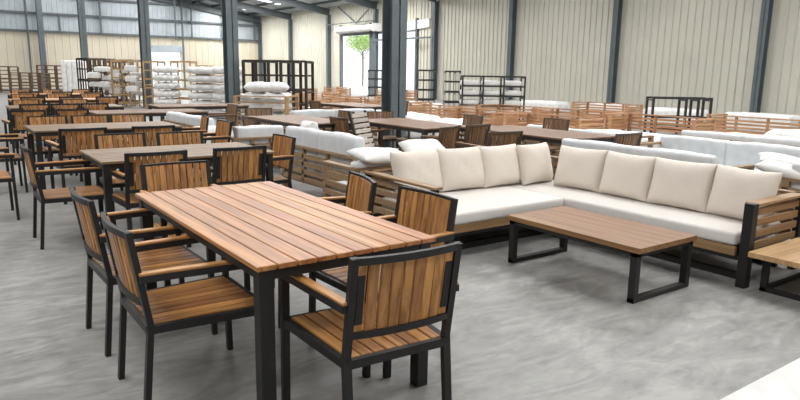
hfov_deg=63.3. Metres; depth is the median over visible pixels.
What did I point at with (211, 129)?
pillow
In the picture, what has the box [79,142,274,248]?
dining table
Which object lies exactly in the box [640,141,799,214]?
sofa
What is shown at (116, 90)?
foam
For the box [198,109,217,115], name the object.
mattress
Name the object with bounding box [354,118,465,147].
dining table
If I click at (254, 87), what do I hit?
pillow
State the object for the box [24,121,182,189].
dining table
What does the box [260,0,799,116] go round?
wall
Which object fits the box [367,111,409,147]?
armchair
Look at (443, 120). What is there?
block
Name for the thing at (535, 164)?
pillow
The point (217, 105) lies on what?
dining table
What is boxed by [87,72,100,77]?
foam
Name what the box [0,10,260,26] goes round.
trim
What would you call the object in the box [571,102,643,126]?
frame
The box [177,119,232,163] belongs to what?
armchair
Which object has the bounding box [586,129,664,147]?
block
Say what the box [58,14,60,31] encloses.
trim
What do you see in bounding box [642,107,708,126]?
block
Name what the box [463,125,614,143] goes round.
dining table
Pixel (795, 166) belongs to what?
cushion
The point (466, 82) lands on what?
foam
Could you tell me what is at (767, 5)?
trim
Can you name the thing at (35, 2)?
trim
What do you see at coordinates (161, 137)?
armchair
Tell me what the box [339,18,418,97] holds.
trim
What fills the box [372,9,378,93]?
trim
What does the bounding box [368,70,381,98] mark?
metal rack
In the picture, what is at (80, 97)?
armchair
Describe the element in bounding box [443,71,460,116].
metal rack
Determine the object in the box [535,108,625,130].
frame
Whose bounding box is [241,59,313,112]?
storage rack
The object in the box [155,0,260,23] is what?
trim
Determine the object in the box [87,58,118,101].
rack
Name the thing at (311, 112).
cushion
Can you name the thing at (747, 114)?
block
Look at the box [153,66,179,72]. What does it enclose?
mattress
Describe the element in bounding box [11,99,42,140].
armchair
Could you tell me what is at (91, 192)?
armchair
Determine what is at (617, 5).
trim
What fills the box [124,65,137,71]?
foam
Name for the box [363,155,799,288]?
sectional sofa
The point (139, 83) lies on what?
foam
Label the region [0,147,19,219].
armchair
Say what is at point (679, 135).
sofa
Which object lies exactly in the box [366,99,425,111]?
frame
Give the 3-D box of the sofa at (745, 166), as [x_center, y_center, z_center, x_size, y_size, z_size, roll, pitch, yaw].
[2.711,-0.161,7.177,0.830,0.635,1.910,-7,14,-35]
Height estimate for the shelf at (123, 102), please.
0.051 m
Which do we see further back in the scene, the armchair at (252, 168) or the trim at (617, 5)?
the trim at (617, 5)
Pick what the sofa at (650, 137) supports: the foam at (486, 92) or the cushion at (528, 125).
the cushion at (528, 125)
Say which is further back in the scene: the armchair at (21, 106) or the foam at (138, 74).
the foam at (138, 74)
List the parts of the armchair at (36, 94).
backrest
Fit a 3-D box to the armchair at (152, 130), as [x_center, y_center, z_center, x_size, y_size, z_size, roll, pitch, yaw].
[-3.071,-0.508,7.934,0.619,0.845,0.653,-7,14,-35]
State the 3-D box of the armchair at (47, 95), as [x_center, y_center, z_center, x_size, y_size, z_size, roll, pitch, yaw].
[-8.467,-2.218,16.174,0.619,0.845,0.653,-7,14,-35]
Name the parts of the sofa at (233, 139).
backrest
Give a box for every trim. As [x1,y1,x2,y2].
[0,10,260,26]
[0,28,260,41]
[24,0,33,87]
[35,2,42,81]
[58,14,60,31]
[98,0,102,33]
[100,0,177,5]
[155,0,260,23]
[173,0,185,87]
[190,4,192,37]
[193,0,339,14]
[206,0,291,19]
[253,17,254,40]
[257,23,262,81]
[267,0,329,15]
[288,19,292,87]
[325,1,429,40]
[326,14,330,90]
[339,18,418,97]
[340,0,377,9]
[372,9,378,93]
[430,1,438,99]
[505,0,516,99]
[606,0,622,102]
[749,0,773,112]
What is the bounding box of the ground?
[153,78,413,97]
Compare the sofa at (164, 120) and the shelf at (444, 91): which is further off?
the shelf at (444, 91)
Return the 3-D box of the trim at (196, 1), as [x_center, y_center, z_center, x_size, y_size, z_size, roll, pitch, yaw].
[-11.086,-9.802,17.680,40.560,3.120,62.300,-7,14,-35]
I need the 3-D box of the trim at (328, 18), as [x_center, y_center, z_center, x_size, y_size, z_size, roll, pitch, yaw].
[-5.084,-10.373,46.057,0.320,5.400,0.300,-7,14,-35]
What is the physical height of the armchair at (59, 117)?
0.845 m
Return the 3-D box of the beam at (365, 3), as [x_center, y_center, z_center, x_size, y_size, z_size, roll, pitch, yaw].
[-19.091,-11.551,27.980,43.562,3.750,0.200,-7,14,-35]
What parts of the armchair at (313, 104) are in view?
backrest, frame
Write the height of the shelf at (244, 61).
0.049 m
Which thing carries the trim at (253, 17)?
attached to the wall
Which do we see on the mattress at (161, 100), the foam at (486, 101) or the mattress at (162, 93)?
the mattress at (162, 93)
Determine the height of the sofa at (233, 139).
0.635 m
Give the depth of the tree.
69.66 m
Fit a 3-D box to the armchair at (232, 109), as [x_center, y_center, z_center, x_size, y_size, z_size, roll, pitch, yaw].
[-3.486,-1.413,12.493,0.653,0.845,0.619,-7,14,-35]
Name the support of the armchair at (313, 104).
on the floor
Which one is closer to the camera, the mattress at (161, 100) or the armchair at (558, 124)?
the armchair at (558, 124)
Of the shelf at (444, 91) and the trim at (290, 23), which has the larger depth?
the trim at (290, 23)
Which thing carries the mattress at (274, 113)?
on the mattress
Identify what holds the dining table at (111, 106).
on the floor
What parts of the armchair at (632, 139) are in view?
backrest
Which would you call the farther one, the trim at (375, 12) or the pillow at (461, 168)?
the trim at (375, 12)
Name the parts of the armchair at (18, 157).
arm rail, seat frame, arm rail, leg, leg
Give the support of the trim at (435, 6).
attached to the wall at (668, 48)
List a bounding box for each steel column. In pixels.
[35,0,46,87]
[76,0,88,60]
[137,0,153,107]
[221,0,240,123]
[381,0,407,147]
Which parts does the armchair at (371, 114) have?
leg, backrest, frame, seat frame, seat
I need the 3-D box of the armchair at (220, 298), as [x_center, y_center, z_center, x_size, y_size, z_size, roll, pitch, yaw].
[-1.020,0.479,3.087,0.653,0.845,0.619,-7,14,-35]
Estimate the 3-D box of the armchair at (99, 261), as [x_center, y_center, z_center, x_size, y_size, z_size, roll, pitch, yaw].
[-1.475,0.350,3.706,0.653,0.845,0.619,-7,14,-36]
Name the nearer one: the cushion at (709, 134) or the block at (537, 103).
the cushion at (709, 134)
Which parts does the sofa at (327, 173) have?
arm, frame, backrest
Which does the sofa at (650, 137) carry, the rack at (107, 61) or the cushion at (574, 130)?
the cushion at (574, 130)
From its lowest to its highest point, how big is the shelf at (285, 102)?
0.025 m
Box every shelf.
[12,85,49,85]
[12,88,49,88]
[14,82,49,82]
[113,93,135,94]
[118,101,139,103]
[171,61,195,62]
[173,97,190,99]
[235,95,296,96]
[237,101,296,103]
[243,59,312,62]
[245,74,312,76]
[287,88,312,90]
[417,98,433,100]
[418,89,434,90]
[443,100,458,102]
[444,91,459,92]
[459,104,522,106]
[460,85,523,87]
[460,94,523,96]
[461,75,524,77]
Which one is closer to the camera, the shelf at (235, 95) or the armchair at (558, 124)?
the armchair at (558, 124)
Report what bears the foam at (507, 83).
on the metal rack at (461, 95)
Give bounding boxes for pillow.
[193,125,233,143]
[243,81,268,92]
[260,82,289,92]
[300,121,318,129]
[346,147,400,164]
[390,148,442,193]
[398,139,445,151]
[436,146,484,192]
[478,144,520,187]
[516,142,552,185]
[553,145,607,192]
[599,151,656,201]
[646,157,717,213]
[706,164,782,225]
[755,160,799,178]
[758,152,799,164]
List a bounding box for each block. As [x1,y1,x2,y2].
[405,112,440,138]
[408,101,442,116]
[434,118,464,137]
[521,100,569,114]
[579,103,635,115]
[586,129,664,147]
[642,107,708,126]
[721,112,799,131]
[730,132,799,138]
[764,129,799,137]
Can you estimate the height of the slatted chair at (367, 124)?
0.964 m
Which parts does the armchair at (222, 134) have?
arm rail, armrest, arm rail, backrest, frame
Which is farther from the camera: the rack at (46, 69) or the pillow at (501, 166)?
the rack at (46, 69)
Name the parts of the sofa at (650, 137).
backrest, arm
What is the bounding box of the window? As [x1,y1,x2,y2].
[407,18,430,30]
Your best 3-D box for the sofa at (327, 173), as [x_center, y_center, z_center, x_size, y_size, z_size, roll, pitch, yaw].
[0.179,-0.121,6.769,1.910,0.635,0.598,-7,14,-35]
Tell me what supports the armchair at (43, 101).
on the floor
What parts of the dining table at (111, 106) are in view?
leg, leg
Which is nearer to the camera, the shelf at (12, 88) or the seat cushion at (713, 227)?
the seat cushion at (713, 227)
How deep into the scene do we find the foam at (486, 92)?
20.92 m
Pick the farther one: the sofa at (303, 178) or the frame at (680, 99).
the frame at (680, 99)
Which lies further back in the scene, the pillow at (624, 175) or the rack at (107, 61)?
the rack at (107, 61)
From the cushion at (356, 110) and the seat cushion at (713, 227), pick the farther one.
the cushion at (356, 110)
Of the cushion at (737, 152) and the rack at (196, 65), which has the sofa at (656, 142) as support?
the cushion at (737, 152)
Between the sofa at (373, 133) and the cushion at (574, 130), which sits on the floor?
the sofa at (373, 133)
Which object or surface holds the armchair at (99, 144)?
on the floor
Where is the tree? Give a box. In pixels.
[345,35,368,85]
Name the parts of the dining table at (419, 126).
leg, leg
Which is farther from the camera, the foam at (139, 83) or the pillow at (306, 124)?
the foam at (139, 83)
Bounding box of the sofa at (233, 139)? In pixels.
[211,134,285,174]
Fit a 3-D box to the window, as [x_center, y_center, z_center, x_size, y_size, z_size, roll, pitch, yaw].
[0.743,-10.251,38.095,0.120,0.679,3.327,-7,14,-35]
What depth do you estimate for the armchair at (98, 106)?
12.30 m
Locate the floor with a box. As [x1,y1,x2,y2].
[0,88,799,399]
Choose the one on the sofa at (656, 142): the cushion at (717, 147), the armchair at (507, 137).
the cushion at (717, 147)
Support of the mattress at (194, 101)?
on the mattress at (209, 110)
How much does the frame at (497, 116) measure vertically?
0.685 m
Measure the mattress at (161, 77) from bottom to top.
0.240 m
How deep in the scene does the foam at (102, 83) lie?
25.27 m
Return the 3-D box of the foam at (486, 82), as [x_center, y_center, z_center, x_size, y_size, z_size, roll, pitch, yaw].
[2.944,-3.821,21.151,0.573,0.174,0.606,1,11,0]
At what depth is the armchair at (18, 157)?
7.84 m
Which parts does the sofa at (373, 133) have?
backrest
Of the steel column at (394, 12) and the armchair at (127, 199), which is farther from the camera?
the steel column at (394, 12)
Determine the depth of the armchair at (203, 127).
9.35 m
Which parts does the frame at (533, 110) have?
arm, backrest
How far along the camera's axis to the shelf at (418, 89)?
23.30 m
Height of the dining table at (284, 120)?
0.750 m
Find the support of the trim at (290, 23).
attached to the wall at (668, 48)
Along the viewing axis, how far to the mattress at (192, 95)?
20.80 m
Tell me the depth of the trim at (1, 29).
48.67 m
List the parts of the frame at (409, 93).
arm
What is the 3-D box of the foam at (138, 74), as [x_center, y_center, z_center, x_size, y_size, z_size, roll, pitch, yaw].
[-10.309,-4.917,25.462,0.497,0.206,0.485,1,11,0]
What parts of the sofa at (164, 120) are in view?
backrest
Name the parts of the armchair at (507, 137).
arm rail, armrest, frame, backrest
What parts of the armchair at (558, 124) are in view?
backrest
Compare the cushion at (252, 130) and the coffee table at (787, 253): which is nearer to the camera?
the coffee table at (787, 253)
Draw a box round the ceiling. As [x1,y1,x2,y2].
[190,0,372,16]
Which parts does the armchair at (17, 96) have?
backrest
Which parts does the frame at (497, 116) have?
arm, backrest, arm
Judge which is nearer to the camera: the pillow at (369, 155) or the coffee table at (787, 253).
the coffee table at (787, 253)
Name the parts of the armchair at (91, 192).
backrest, frame, leg, leg, armrest, arm rail, seat frame, armrest, arm rail, seat, leg, leg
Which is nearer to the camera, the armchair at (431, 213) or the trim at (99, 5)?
the armchair at (431, 213)
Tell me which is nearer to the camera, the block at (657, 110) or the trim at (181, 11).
the block at (657, 110)
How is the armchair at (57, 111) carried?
on the floor
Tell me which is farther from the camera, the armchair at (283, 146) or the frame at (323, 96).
the frame at (323, 96)
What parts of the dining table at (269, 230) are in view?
leg, leg, leg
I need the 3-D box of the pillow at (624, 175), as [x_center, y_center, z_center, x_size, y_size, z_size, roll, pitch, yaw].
[2.106,-0.225,6.012,0.234,0.408,0.552,-7,14,-34]
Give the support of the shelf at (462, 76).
attached to the metal rack at (461, 95)
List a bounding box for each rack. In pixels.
[0,66,18,92]
[9,72,51,92]
[36,65,62,90]
[76,58,99,92]
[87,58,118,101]
[105,61,133,101]
[110,60,140,107]
[119,59,142,105]
[142,61,166,108]
[170,61,198,100]
[195,65,214,100]
[233,95,298,125]
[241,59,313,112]
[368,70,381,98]
[417,69,435,102]
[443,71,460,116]
[459,75,525,119]
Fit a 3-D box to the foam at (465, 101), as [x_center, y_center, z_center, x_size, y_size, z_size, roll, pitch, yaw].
[2.255,-3.224,21.271,0.573,0.174,0.606,1,11,0]
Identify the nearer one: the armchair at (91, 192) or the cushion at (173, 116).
the armchair at (91, 192)
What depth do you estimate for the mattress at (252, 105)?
16.02 m
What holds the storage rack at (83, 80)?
on the floor
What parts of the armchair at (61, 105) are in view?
backrest, frame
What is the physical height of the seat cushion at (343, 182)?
0.175 m
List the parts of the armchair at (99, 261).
backrest, leg, frame, leg, armrest, arm rail, armrest, arm rail, seat frame, seat, leg, leg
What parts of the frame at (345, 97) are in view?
backrest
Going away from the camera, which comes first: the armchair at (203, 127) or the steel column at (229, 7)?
the armchair at (203, 127)
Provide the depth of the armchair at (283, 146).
6.64 m
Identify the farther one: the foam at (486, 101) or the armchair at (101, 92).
the foam at (486, 101)
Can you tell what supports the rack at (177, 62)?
on the floor
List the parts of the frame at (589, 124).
arm, backrest, arm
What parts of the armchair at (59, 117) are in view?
leg, frame, backrest, seat, seat frame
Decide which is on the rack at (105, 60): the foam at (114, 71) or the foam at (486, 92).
the foam at (114, 71)
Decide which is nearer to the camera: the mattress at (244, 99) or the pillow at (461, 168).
the pillow at (461, 168)
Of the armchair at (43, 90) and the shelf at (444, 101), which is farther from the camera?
the shelf at (444, 101)
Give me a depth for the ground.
74.08 m
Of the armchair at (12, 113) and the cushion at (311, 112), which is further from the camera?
the cushion at (311, 112)
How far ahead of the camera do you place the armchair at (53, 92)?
17.78 m
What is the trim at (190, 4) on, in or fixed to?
attached to the wall
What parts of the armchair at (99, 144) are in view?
seat, seat frame, backrest, frame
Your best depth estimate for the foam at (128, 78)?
24.44 m
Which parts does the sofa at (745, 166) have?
arm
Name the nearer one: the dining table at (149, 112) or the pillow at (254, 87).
the dining table at (149, 112)
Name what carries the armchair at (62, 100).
on the floor
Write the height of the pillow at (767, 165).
0.198 m
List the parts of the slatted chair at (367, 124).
backrest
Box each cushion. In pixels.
[166,112,188,126]
[185,115,214,126]
[234,125,282,149]
[285,126,321,178]
[290,109,334,118]
[317,131,364,180]
[331,181,346,193]
[334,108,373,127]
[350,161,394,191]
[381,185,562,224]
[504,180,780,244]
[526,124,572,146]
[562,138,630,153]
[570,129,622,135]
[628,146,717,163]
[660,135,728,164]
[681,130,742,140]
[724,141,799,168]
[741,135,799,145]
[790,162,799,188]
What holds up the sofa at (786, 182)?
on the floor
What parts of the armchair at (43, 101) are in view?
backrest, frame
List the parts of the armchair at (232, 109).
arm rail, backrest, frame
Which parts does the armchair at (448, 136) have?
arm rail, frame, backrest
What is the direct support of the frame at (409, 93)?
on the floor
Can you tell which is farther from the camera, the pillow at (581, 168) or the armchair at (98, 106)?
the armchair at (98, 106)
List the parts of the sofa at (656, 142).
arm, frame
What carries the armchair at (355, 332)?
on the floor
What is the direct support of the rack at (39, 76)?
on the floor
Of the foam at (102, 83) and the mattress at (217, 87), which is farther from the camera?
the foam at (102, 83)
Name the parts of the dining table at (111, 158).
leg, leg, leg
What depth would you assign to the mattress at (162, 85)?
21.75 m
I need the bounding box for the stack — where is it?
[60,60,87,92]
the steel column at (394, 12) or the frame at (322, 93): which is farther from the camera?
the frame at (322, 93)
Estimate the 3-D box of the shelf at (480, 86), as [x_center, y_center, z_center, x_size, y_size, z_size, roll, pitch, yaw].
[3.011,-3.716,21.172,2.040,0.050,0.740,1,11,0]
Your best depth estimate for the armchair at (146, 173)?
4.65 m
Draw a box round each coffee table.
[507,206,696,303]
[748,237,799,300]
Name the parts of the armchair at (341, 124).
backrest, frame, arm rail, leg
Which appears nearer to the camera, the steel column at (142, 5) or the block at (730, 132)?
the block at (730, 132)
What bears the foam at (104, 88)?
on the rack at (105, 60)
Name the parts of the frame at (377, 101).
backrest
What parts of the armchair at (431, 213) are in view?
leg, seat frame, seat, leg, armrest, arm rail, backrest, frame, armrest, arm rail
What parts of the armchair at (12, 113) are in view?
leg, leg, frame, backrest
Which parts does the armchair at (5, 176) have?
seat, seat frame, arm rail, leg, leg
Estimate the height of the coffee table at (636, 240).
0.390 m
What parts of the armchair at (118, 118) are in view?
backrest, frame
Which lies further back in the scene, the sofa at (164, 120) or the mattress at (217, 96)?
the mattress at (217, 96)
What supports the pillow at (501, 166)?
on the seat cushion at (500, 201)
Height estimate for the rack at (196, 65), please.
1.628 m
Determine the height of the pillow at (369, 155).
0.168 m
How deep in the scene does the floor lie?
3.81 m
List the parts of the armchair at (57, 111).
backrest, frame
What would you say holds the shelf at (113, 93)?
attached to the rack at (123, 102)
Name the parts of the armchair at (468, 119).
backrest, frame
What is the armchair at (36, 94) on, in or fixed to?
on the floor
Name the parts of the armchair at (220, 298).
leg, backrest, frame, leg, armrest, arm rail, armrest, seat frame, arm rail, seat, leg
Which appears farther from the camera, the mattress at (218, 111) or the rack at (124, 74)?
the rack at (124, 74)
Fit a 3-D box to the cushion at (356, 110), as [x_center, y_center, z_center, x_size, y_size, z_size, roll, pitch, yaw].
[-0.927,-1.629,12.944,0.922,0.388,0.155,-7,14,-35]
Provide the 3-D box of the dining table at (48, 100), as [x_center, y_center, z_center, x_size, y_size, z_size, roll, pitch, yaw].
[-8.078,-2.062,15.654,2.300,0.750,0.892,-7,14,-35]
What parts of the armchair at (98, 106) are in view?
backrest, frame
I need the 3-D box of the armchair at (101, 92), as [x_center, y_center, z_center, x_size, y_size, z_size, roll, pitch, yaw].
[-8.798,-2.693,18.559,0.619,0.845,0.653,-7,14,-35]
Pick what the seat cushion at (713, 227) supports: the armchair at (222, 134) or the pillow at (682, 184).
the pillow at (682, 184)
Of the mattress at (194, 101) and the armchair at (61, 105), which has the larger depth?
the mattress at (194, 101)
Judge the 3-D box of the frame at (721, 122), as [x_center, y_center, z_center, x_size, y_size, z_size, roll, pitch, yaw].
[7.805,-1.470,14.103,0.790,0.685,2.010,-7,14,-35]
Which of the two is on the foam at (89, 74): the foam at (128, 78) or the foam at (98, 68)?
the foam at (98, 68)
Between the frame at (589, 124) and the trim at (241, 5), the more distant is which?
the trim at (241, 5)
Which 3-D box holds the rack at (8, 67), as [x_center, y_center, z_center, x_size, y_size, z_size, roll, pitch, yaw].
[-23.098,-6.971,37.430,1.780,1.496,0.980,1,11,0]
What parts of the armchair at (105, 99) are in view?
backrest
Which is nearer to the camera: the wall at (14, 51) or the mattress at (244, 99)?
the mattress at (244, 99)
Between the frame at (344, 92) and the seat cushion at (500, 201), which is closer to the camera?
the seat cushion at (500, 201)
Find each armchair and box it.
[0,133,27,192]
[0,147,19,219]
[2,109,48,164]
[10,89,29,92]
[11,94,33,103]
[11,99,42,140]
[16,97,45,133]
[16,103,52,144]
[18,91,39,103]
[20,143,115,249]
[26,115,81,175]
[42,89,60,97]
[45,127,107,204]
[46,93,67,103]
[49,108,88,159]
[50,103,81,144]
[52,91,71,97]
[52,96,82,115]
[61,99,95,120]
[69,186,217,356]
[70,115,124,181]
[72,89,89,96]
[76,103,108,144]
[80,93,101,102]
[83,91,102,97]
[94,133,166,210]
[95,96,118,104]
[100,211,253,399]
[109,114,156,171]
[110,150,190,247]
[117,125,174,190]
[140,160,250,290]
[156,131,211,187]
[168,115,208,143]
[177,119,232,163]
[187,145,267,187]
[199,104,237,128]
[221,133,295,187]
[241,115,285,130]
[245,108,285,133]
[278,171,376,328]
[280,241,462,399]
[309,100,343,109]
[309,186,457,378]
[323,110,354,130]
[329,116,384,146]
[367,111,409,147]
[397,125,460,151]
[429,123,490,147]
[432,114,483,147]
[455,131,522,147]
[540,118,569,151]
[614,132,642,145]
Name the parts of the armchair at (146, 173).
leg, seat, frame, backrest, leg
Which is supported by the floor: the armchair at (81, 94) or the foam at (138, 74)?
the armchair at (81, 94)
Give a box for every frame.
[299,96,361,109]
[303,92,340,109]
[322,95,380,103]
[324,87,350,98]
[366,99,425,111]
[376,89,416,101]
[409,102,478,118]
[435,107,518,141]
[478,104,553,126]
[503,113,605,129]
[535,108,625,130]
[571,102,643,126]
[607,113,716,134]
[643,96,712,133]
[706,113,799,134]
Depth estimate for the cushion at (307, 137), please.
7.59 m
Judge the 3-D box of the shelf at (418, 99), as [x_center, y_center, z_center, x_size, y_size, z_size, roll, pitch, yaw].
[0.947,-3.681,23.733,0.612,0.056,0.740,1,11,0]
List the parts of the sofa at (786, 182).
frame, backrest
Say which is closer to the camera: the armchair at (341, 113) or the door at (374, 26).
the armchair at (341, 113)
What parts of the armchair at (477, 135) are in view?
frame, backrest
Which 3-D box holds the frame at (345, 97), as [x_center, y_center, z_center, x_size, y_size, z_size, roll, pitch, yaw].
[-2.217,-2.954,20.825,0.790,0.685,2.010,12,15,43]
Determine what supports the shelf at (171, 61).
attached to the rack at (177, 62)
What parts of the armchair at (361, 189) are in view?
leg, armrest, arm rail, backrest, frame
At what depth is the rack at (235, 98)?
15.88 m
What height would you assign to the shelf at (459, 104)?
0.050 m
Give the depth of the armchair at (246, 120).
9.44 m
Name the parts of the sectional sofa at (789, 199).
backrest, arm, rail, frame, backrest, rail, leg, arm, leg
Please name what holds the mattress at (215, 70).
on the mattress at (216, 79)
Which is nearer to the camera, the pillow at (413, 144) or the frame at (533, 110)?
the pillow at (413, 144)
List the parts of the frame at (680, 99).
rail, rail, rail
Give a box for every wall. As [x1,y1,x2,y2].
[0,0,259,87]
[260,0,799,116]
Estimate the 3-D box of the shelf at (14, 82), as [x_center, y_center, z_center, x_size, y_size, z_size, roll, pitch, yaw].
[-20.781,-6.621,36.472,1.740,0.031,0.940,1,11,0]
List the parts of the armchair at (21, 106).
backrest, frame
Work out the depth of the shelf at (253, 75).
18.02 m
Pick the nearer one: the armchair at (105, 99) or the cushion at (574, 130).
the cushion at (574, 130)
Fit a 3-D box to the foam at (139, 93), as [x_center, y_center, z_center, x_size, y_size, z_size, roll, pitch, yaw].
[-10.320,-4.230,25.597,0.497,0.206,0.485,1,11,0]
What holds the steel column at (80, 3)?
on the floor
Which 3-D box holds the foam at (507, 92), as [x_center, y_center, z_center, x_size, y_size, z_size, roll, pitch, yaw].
[3.636,-3.506,21.211,0.573,0.174,0.606,1,11,0]
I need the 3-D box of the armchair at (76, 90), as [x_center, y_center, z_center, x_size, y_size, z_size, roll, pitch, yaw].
[-9.575,-2.914,19.618,0.619,0.845,0.653,-7,14,-35]
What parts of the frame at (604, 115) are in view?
arm, backrest, arm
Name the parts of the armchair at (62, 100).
backrest, frame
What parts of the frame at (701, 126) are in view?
arm, arm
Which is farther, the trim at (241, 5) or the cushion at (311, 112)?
the trim at (241, 5)
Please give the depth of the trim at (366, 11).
41.55 m
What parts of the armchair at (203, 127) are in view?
arm rail, backrest, frame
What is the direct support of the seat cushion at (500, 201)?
on the sectional sofa at (789, 199)
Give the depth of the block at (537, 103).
24.10 m
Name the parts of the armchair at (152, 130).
frame, backrest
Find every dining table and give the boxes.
[5,104,124,148]
[6,93,104,98]
[7,98,119,132]
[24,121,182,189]
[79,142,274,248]
[89,109,208,122]
[135,181,435,399]
[147,103,249,131]
[250,115,354,134]
[321,102,380,109]
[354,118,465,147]
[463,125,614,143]
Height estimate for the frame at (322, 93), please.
0.685 m
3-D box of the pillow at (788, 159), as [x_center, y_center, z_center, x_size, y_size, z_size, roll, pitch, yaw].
[3.955,-0.359,6.523,0.638,0.203,0.305,6,12,24]
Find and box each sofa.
[163,119,239,143]
[211,134,285,174]
[273,116,376,143]
[282,144,357,188]
[322,160,391,211]
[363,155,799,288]
[522,135,653,160]
[554,150,754,184]
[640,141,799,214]
[679,135,799,146]
[775,177,799,234]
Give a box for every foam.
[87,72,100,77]
[89,81,98,86]
[94,66,110,71]
[99,81,111,86]
[102,75,114,80]
[102,87,116,90]
[108,70,119,73]
[109,74,120,79]
[110,88,121,93]
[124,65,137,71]
[125,75,138,81]
[125,86,138,91]
[130,72,140,76]
[130,81,141,86]
[131,90,142,95]
[459,99,477,104]
[460,80,478,84]
[460,89,478,94]
[480,90,499,94]
[480,99,498,103]
[481,80,499,85]
[501,90,520,95]
[501,100,520,104]
[502,80,521,85]
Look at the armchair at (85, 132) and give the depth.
7.20 m
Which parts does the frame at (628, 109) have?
arm, backrest, arm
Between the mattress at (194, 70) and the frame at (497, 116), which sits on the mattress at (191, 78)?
the mattress at (194, 70)
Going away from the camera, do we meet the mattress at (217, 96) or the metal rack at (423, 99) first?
the mattress at (217, 96)
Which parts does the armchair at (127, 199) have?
armrest, arm rail, seat, seat frame, leg, backrest, frame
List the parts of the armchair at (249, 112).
frame, backrest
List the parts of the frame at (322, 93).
arm, backrest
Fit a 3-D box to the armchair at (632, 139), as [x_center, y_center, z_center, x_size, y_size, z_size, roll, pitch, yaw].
[2.533,-0.425,7.965,0.619,0.845,0.653,-7,14,-35]
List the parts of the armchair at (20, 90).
backrest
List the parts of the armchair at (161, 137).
backrest, frame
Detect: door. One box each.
[151,45,184,51]
[334,23,380,33]
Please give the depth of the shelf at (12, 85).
36.04 m
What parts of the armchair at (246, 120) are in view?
backrest, frame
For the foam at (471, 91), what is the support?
on the metal rack at (461, 95)
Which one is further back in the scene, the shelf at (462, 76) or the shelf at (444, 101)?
the shelf at (444, 101)
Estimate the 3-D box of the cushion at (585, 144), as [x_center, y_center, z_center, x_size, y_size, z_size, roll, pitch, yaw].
[2.211,-0.471,7.318,0.155,0.388,0.922,-7,14,-35]
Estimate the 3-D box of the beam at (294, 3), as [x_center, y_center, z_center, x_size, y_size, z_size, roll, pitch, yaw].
[-22.592,-12.546,32.750,43.562,3.750,0.200,-7,14,-35]
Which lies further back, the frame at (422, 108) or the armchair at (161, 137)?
the frame at (422, 108)
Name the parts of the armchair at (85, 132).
leg, armrest, arm rail, leg, seat frame, backrest, frame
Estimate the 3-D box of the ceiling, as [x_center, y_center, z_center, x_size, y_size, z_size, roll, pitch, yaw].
[-12.694,-10.137,19.197,44.300,3.420,66.700,-7,14,-35]
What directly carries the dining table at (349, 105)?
on the floor
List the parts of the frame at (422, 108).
arm, backrest, arm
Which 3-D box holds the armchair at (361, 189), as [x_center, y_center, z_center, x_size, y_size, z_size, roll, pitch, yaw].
[-0.517,0.279,4.143,0.653,0.845,0.619,-4,12,-21]
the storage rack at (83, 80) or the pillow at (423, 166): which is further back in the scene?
the storage rack at (83, 80)
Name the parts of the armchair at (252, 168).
frame, backrest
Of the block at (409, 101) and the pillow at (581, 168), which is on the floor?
the block at (409, 101)
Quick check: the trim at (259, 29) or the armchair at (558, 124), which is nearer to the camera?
the armchair at (558, 124)
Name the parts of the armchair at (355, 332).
leg, arm rail, armrest, leg, seat frame, seat, leg, frame, backrest, leg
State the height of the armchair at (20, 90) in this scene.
0.845 m
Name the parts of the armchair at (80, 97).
frame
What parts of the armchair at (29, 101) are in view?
frame, backrest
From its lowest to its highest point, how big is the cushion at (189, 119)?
0.388 m
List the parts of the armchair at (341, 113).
backrest, frame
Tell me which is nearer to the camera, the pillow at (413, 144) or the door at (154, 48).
the pillow at (413, 144)
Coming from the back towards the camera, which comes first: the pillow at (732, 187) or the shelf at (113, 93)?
the shelf at (113, 93)
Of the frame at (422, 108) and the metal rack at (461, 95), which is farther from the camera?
the metal rack at (461, 95)
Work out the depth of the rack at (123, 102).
24.90 m
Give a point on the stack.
(68, 67)
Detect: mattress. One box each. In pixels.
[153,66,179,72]
[153,74,179,80]
[154,82,180,88]
[154,90,180,96]
[155,98,181,103]
[187,66,212,73]
[187,75,219,81]
[187,83,221,90]
[188,92,221,98]
[188,100,224,103]
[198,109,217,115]
[212,66,241,73]
[212,75,241,82]
[213,84,241,91]
[213,93,241,100]
[214,110,241,117]
[240,111,289,119]
[241,92,291,102]
[241,103,291,111]
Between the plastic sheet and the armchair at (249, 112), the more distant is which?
the armchair at (249, 112)
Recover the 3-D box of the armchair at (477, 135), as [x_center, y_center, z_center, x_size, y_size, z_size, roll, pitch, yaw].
[0.835,-0.632,8.877,0.619,0.845,0.653,-10,15,-43]
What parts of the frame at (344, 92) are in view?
arm, arm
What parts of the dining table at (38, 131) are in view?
leg, leg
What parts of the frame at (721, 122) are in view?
arm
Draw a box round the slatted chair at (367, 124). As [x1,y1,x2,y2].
[348,110,403,151]
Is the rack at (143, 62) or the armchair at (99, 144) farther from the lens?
the rack at (143, 62)
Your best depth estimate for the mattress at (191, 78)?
20.70 m
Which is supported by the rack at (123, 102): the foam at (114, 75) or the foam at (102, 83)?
the foam at (114, 75)
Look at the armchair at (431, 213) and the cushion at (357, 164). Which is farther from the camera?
the cushion at (357, 164)
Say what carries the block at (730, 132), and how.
on the floor
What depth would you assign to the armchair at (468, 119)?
10.53 m
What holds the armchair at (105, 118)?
on the floor
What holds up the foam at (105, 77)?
on the rack at (105, 60)
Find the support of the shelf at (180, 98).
attached to the rack at (177, 62)
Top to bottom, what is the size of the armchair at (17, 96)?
0.845 m
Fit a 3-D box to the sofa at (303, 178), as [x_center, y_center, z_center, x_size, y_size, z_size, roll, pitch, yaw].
[-0.659,-0.311,7.666,0.830,0.635,1.643,-7,14,-36]
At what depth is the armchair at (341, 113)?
11.14 m
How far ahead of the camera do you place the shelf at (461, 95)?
20.87 m
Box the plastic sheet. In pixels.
[720,358,799,399]
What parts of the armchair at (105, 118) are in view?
leg, frame, backrest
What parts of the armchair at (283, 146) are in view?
seat frame, seat, backrest, frame, armrest, arm rail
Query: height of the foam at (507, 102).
0.174 m

